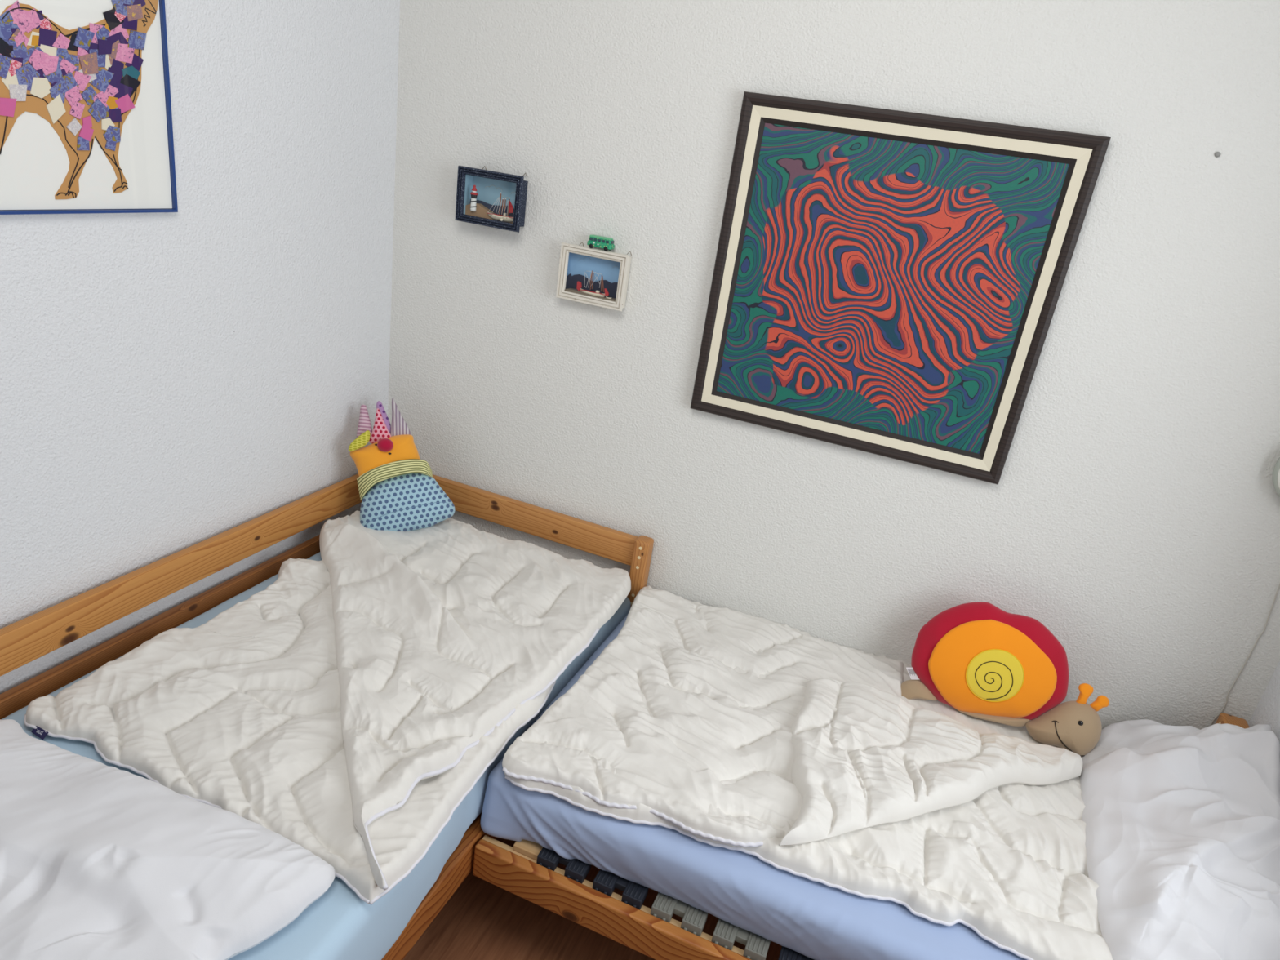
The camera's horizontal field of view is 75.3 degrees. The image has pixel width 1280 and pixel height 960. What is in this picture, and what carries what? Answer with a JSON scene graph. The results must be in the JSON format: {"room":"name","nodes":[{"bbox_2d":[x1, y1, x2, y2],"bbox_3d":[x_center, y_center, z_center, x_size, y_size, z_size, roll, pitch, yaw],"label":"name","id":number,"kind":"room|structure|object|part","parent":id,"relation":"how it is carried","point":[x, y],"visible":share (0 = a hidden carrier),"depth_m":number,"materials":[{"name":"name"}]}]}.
{"room":"bedroom","nodes":[
{"label":"bedroom","id":0,"kind":"room"},
{"bbox_2d":[0,0,399,693],"bbox_3d":[-1.660,0.074,0.732,0.120,2.500,4.400,16,23,17],"label":"wall","id":1,"kind":"structure","parent":0,"point":[171,383],"depth_m":2.00,"materials":[{"name":"paint"}]},
{"bbox_2d":[0,0,177,214],"bbox_3d":[-1.113,-0.840,1.399,0.012,0.756,0.720,16,23,17],"label":"framed collage","id":2,"kind":"object","parent":1,"relation":"attached to","point":[86,116],"visible":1,"depth_m":1.61,"materials":[{"name":"blue"}]},
{"bbox_2d":[402,837,782,959],"bbox_3d":[-0.567,1.603,0.858,2.845,0.100,4.520,16,23,17],"label":"floor","id":3,"kind":"structure","parent":0,"point":[482,920],"depth_m":2.05,"materials":[{"name":"laminate"}]},
{"bbox_2d":[0,473,653,959],"bbox_3d":[-0.833,0.689,1.914,0.984,0.731,2.048,16,23,17],"label":"frame","id":4,"kind":"object","parent":3,"relation":"on","point":[26,640],"visible":0.12,"depth_m":2.10,"materials":[{"name":"brown wood"}]},
{"bbox_3d":[-1.255,0.432,1.988,0.027,0.112,2.000,16,23,17],"label":"backrest rail","id":5,"kind":"part","parent":4,"relation":"part of","materials":[{"name":"brown wood"}]},
{"bbox_3d":[-1.227,0.281,1.942,0.027,0.093,2.030,16,23,17],"label":"backrest rail","id":6,"kind":"part","parent":4,"relation":"part of","materials":[{"name":"brown wood"}]},
{"bbox_2d":[0,551,631,959],"bbox_3d":[-0.801,0.611,1.876,0.953,0.193,1.931,16,23,17],"label":"mattress","id":7,"kind":"object","parent":4,"relation":"on","point":[339,925],"visible":0.1,"depth_m":1.53,"materials":[{"name":"blue fabric"}]},
{"bbox_2d":[0,719,335,959],"bbox_3d":[-1.026,0.614,1.342,0.900,0.112,0.544,16,23,17],"label":"pillow","id":8,"kind":"object","parent":7,"relation":"on","point":[99,861],"visible":1,"depth_m":1.33,"materials":[{"name":"white fabric"}]},
{"bbox_2d":[23,510,631,904],"bbox_3d":[-0.650,0.369,2.088,0.983,0.138,1.310,16,23,17],"label":"duvet","id":9,"kind":"object","parent":7,"relation":"on","point":[345,708],"visible":0.98,"depth_m":1.86,"materials":[{"name":"white fabric"}]},
{"bbox_2d":[348,397,454,531],"bbox_3d":[-0.743,-0.027,2.546,0.323,0.390,0.211,16,23,17],"label":"doll","id":10,"kind":"object","parent":9,"relation":"on","point":[398,491],"visible":0.98,"depth_m":2.53,"materials":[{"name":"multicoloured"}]},
{"bbox_3d":[-0.402,0.839,1.791,0.035,0.087,1.920,16,23,17],"label":"rail","id":11,"kind":"part","parent":4,"relation":"part of","materials":[{"name":"brown wood"}]},
{"bbox_3d":[-0.428,0.104,2.688,0.908,0.093,0.027,16,23,17],"label":"headboard rail","id":12,"kind":"part","parent":4,"relation":"part of","materials":[{"name":"brown wood"}]},
{"bbox_3d":[-0.037,0.514,2.654,0.050,0.731,0.054,16,23,17],"label":"post","id":13,"kind":"part","parent":4,"relation":"part of","materials":[{"name":"brown wood"}]},
{"bbox_2d":[472,712,1248,959],"bbox_3d":[0.546,0.866,1.998,1.587,0.729,0.975,16,23,17],"label":"frame","id":14,"kind":"object","parent":3,"relation":"on","point":[528,870],"visible":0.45,"depth_m":1.73,"materials":[{"name":"brown wood"}]},
{"bbox_3d":[0.345,1.028,1.602,1.537,0.087,0.028,16,23,17],"label":"rail","id":15,"kind":"part","parent":14,"relation":"part of","materials":[{"name":"brown wood"}]},
{"bbox_2d":[480,614,1026,959],"bbox_3d":[0.518,0.774,1.969,1.539,0.156,0.893,16,23,17],"label":"mattress","id":16,"kind":"object","parent":14,"relation":"on","point":[815,920],"visible":0.2,"depth_m":1.65,"materials":[{"name":"blue fabric"}]},
{"bbox_2d":[502,585,1112,959],"bbox_3d":[0.500,0.618,1.987,1.446,0.112,1.006,16,23,17],"label":"duvet","id":17,"kind":"object","parent":16,"relation":"on","point":[793,750],"visible":0.96,"depth_m":1.84,"materials":[{"name":"white fabric"}]},
{"bbox_2d":[901,601,1109,756],"bbox_3d":[0.938,0.499,2.121,0.484,0.316,0.118,18,23,22],"label":"plush snail","id":18,"kind":"object","parent":17,"relation":"on","point":[983,660],"visible":0.98,"depth_m":2.10,"materials":[{"name":"red"}]},
{"bbox_2d":[1079,719,1279,959],"bbox_3d":[1.170,0.715,1.745,0.378,0.250,0.844,16,23,17],"label":"pillow","id":19,"kind":"object","parent":16,"relation":"on","point":[1183,822],"visible":0.98,"depth_m":1.72,"materials":[{"name":"white fabric"}]},
{"bbox_3d":[1.415,0.928,2.172,0.060,0.729,0.065,16,23,17],"label":"post","id":20,"kind":"part","parent":14,"relation":"part of","materials":[{"name":"brown wood"}]},
{"bbox_2d":[387,0,1279,729],"bbox_3d":[0.424,-0.244,2.319,2.845,2.500,0.120,16,23,17],"label":"wall","id":21,"kind":"structure","parent":0,"point":[1132,513],"depth_m":2.15,"materials":[{"name":"paint"}]},
{"bbox_2d":[455,165,528,232],"bbox_3d":[-0.425,-0.810,2.378,0.218,0.160,0.060,16,23,17],"label":"shadow box","id":22,"kind":"object","parent":21,"relation":"attached to","point":[485,197],"visible":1,"depth_m":2.38,"materials":[{"name":"blue wood"}]},
{"bbox_3d":[-0.412,-0.813,2.401,0.175,0.117,0.002,16,23,17],"label":"sky panel","id":23,"kind":"part","parent":22,"relation":"part of","materials":[{"name":"blue"}]},
{"bbox_2d":[555,241,631,311],"bbox_3d":[-0.130,-0.579,2.344,0.207,0.164,0.040,16,23,17],"label":"shadow box","id":24,"kind":"object","parent":21,"relation":"attached to","point":[586,275],"visible":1,"depth_m":2.35,"materials":[{"name":"white wood"}]},
{"bbox_3d":[-0.124,-0.580,2.360,0.187,0.135,0.002,16,23,17],"label":"sky panel","id":25,"kind":"part","parent":24,"relation":"part of","materials":[{"name":"blue"}]},
{"bbox_2d":[586,234,614,250],"bbox_3d":[-0.108,-0.658,2.303,0.073,0.034,0.032,16,23,17],"label":"bus","id":26,"kind":"object","parent":24,"relation":"on","point":[606,243],"visible":1,"depth_m":2.29,"materials":[{"name":"green plastic"}]},
{"bbox_2d":[690,91,1111,484],"bbox_3d":[0.586,-0.476,2.085,0.833,0.823,0.031,16,23,17],"label":"framed painting","id":27,"kind":"object","parent":21,"relation":"attached to","point":[889,283],"visible":1,"depth_m":2.07,"materials":[{"name":"multicoloured fabric"}]},
{"bbox_2d":[1214,151,1220,157],"bbox_3d":[1.227,-0.691,1.762,0.011,0.011,0.006,16,23,17],"label":"plug","id":28,"kind":"object","parent":21,"relation":"attached to","point":[1217,154],"visible":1,"depth_m":1.76,"materials":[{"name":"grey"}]},
{"bbox_2d":[1210,457,1279,725],"bbox_3d":[1.449,0.347,1.978,0.172,0.951,0.074,16,23,17],"label":"wall lamp","id":29,"kind":"object","parent":21,"relation":"attached to","point":[1276,473],"depth_m":1.97,"materials":[{"name":"white"}]},
{"bbox_3d":[1.483,0.403,2.020,0.030,0.826,0.003,16,23,17],"label":"lamp cord","id":30,"kind":"part","parent":29,"relation":"part of","materials":[{"name":"white plastic"}]},
{"bbox_3d":[1.495,-0.005,1.815,0.162,0.162,0.029,16,23,17],"label":"lamp shade","id":31,"kind":"part","parent":29,"relation":"part of","materials":[{"name":"white"}]},
{"bbox_2d":[1248,661,1279,744],"bbox_3d":[0.846,0.778,-0.077,0.120,2.500,4.400,16,23,17],"label":"wall","id":32,"kind":"structure","parent":0,"point":[1267,712],"depth_m":2.00,"materials":[{"name":"paint"}]}
]}

